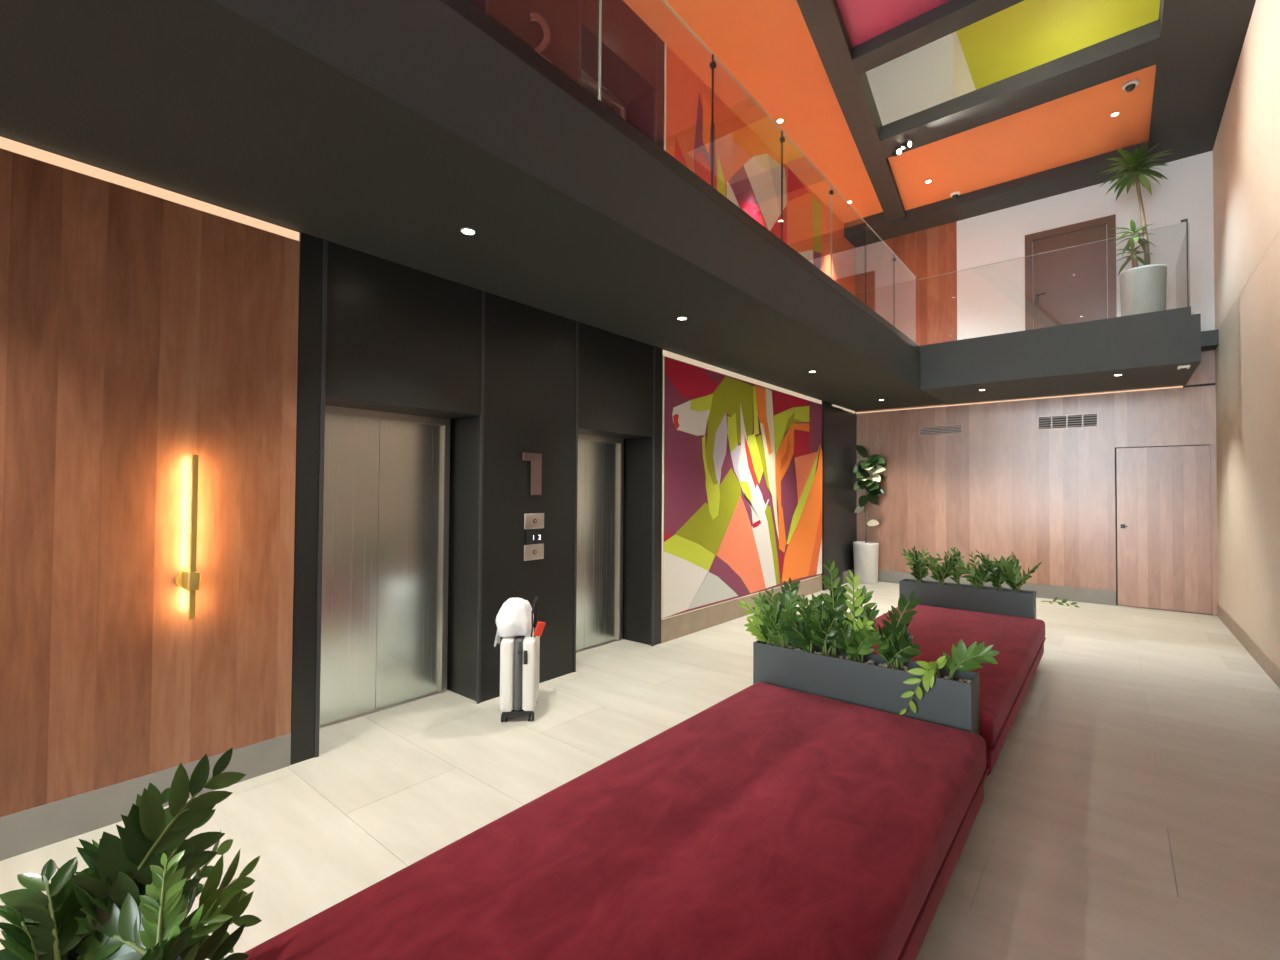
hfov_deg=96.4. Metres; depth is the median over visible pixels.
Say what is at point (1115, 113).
recessed light
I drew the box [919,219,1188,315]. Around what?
glass balustrade
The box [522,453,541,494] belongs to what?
number
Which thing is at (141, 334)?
wall
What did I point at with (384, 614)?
door
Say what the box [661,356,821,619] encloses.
mural
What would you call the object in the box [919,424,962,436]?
air vent
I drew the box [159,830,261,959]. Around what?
leafy plant
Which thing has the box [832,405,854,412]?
light strip
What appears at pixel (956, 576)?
leafy plant
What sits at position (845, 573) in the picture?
baseboard
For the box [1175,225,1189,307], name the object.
glass balustrade
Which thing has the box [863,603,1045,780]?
bench sofa
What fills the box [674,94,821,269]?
print
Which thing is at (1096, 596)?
baseboard
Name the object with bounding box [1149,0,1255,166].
beam
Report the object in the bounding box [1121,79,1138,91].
smoke detector
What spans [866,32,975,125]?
ceiling panel
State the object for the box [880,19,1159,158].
beam
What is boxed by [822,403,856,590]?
column
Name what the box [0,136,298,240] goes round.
light strip
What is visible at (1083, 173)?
beam
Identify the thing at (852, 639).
leafy plant
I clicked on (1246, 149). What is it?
wall
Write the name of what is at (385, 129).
balcony
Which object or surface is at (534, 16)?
number
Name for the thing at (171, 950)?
leafy plant
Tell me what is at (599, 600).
door
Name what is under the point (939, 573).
leafy plant
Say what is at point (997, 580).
leafy plant
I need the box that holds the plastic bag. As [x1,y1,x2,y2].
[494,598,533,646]
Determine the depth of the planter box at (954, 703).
3.02 m
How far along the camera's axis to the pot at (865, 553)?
9.67 m
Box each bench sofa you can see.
[244,682,988,959]
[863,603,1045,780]
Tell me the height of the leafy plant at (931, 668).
0.333 m
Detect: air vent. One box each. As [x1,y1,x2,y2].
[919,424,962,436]
[1037,412,1098,429]
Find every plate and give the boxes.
[524,513,543,528]
[524,544,543,560]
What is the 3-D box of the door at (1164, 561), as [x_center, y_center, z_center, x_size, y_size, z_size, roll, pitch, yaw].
[6.979,0.641,7.646,0.928,2.170,0.062,-1,-1,40]
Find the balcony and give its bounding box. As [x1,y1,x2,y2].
[0,0,1218,410]
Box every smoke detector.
[950,191,959,198]
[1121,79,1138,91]
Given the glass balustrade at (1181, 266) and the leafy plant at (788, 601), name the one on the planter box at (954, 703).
the leafy plant at (788, 601)
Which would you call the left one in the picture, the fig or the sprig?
the fig
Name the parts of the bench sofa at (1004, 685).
seat frame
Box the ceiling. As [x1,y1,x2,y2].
[623,0,1159,222]
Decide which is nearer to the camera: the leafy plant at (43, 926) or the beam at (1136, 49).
the leafy plant at (43, 926)
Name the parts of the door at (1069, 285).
handle, inset panel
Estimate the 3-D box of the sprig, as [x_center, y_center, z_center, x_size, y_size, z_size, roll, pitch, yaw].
[5.847,1.716,7.958,0.055,0.194,0.462,1,-1,-31]
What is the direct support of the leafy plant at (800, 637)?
on the planter box at (954, 703)
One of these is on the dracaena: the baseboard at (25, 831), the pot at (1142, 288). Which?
the pot at (1142, 288)
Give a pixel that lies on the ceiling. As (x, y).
(768, 46)
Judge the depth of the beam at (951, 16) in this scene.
5.54 m
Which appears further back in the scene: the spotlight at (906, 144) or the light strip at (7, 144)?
the spotlight at (906, 144)
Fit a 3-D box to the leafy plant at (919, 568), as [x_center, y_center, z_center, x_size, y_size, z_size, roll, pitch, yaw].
[2.836,0.874,5.882,0.251,0.406,0.292,0,-1,30]
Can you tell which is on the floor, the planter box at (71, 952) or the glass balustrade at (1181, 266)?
the planter box at (71, 952)
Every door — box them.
[319,405,450,728]
[576,434,623,652]
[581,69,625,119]
[1025,214,1116,329]
[1116,445,1211,613]
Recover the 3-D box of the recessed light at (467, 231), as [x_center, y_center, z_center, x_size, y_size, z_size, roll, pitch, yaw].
[-0.968,-1.402,3.224,0.085,0.010,0.085,-1,-1,40]
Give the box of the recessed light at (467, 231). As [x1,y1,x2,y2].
[460,228,475,234]
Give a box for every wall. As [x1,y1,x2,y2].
[0,0,664,816]
[855,151,1217,615]
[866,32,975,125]
[1213,0,1279,666]
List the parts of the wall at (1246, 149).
panel, panel, panel, panel, panel, panel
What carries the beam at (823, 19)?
attached to the ceiling
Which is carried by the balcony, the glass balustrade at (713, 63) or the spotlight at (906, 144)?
the glass balustrade at (713, 63)
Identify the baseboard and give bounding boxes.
[0,733,290,860]
[661,576,821,642]
[843,569,853,583]
[878,570,1115,605]
[1217,604,1279,688]
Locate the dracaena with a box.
[1099,143,1172,315]
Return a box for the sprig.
[1041,597,1079,607]
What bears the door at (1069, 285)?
in the wall at (1004, 485)
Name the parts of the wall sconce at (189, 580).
wall plate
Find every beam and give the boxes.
[796,0,904,221]
[844,141,1149,247]
[852,0,1023,75]
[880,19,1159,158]
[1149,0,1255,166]
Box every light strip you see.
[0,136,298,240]
[663,350,821,403]
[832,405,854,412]
[856,386,1182,413]
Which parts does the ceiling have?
panel, panel, panel, panel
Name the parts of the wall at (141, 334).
panel, edge trim, panel, edge trim, edge trim, panel, panel, edge trim, edge trim, panel, panel, panel, panel, edge trim, edge trim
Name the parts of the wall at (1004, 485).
door post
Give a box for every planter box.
[68,932,180,959]
[753,638,979,734]
[899,579,1035,618]
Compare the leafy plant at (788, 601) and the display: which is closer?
the leafy plant at (788, 601)
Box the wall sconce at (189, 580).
[175,454,200,619]
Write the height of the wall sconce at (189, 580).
0.800 m
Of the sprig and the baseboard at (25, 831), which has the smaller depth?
the baseboard at (25, 831)
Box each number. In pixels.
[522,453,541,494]
[530,12,552,63]
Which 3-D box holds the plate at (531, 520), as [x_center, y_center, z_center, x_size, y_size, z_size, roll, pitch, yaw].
[-0.835,0.325,4.534,0.020,0.122,0.196,-1,-1,40]
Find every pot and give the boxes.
[853,541,878,583]
[1119,264,1166,315]
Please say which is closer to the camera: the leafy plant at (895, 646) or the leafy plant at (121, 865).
the leafy plant at (121, 865)
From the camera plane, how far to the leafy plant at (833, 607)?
3.26 m
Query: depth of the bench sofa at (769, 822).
1.74 m
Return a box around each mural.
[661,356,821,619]
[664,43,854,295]
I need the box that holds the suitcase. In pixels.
[500,597,545,721]
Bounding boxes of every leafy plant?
[0,857,97,959]
[72,747,245,941]
[75,850,233,959]
[141,926,199,959]
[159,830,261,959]
[737,588,794,645]
[762,577,805,648]
[781,594,825,652]
[807,558,850,657]
[832,570,880,662]
[867,591,922,669]
[899,656,946,714]
[902,546,928,582]
[926,550,964,584]
[936,546,962,586]
[943,640,999,679]
[954,551,1000,588]
[975,549,1010,590]
[992,552,1040,592]
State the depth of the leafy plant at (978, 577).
5.53 m
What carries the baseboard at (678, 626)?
attached to the wall
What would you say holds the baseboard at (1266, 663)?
attached to the wall at (1246, 149)
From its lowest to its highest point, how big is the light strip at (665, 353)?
0.058 m
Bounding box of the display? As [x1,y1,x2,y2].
[525,529,542,544]
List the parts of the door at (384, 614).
sill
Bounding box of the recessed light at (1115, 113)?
[1110,112,1119,116]
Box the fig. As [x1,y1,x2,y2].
[853,445,885,583]
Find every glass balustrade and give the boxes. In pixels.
[598,0,914,326]
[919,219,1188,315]
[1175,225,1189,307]
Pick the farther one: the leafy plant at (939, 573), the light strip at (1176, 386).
the light strip at (1176, 386)
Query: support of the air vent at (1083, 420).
in the wall at (1004, 485)
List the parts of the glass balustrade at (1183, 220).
post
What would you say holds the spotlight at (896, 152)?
attached to the beam at (1136, 49)
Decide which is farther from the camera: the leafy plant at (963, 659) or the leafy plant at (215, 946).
the leafy plant at (963, 659)
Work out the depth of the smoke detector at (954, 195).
8.67 m
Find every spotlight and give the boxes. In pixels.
[892,147,901,156]
[901,139,911,148]
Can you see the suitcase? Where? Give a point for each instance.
(519, 655)
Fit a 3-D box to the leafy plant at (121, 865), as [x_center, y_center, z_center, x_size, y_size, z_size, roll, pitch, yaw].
[-1.129,0.837,1.300,0.286,0.336,0.288,1,-1,-8]
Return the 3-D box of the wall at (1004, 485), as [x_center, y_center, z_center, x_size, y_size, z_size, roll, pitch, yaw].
[5.739,-2.745,8.954,5.171,9.000,0.316,-1,-1,40]
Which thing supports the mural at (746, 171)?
attached to the wall
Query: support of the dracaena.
on the balcony
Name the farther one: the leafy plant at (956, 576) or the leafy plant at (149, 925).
the leafy plant at (956, 576)
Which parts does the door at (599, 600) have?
sill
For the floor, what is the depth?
2.96 m
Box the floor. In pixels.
[0,581,1279,959]
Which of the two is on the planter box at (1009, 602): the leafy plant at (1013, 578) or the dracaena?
the leafy plant at (1013, 578)
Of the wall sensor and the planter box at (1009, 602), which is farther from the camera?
the wall sensor
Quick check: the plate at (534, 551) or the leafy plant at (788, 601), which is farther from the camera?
the plate at (534, 551)
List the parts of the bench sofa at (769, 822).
seat frame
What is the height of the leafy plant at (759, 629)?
0.349 m
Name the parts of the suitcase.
telescopic handle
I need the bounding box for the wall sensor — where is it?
[1177,365,1189,370]
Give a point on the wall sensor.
(1181, 367)

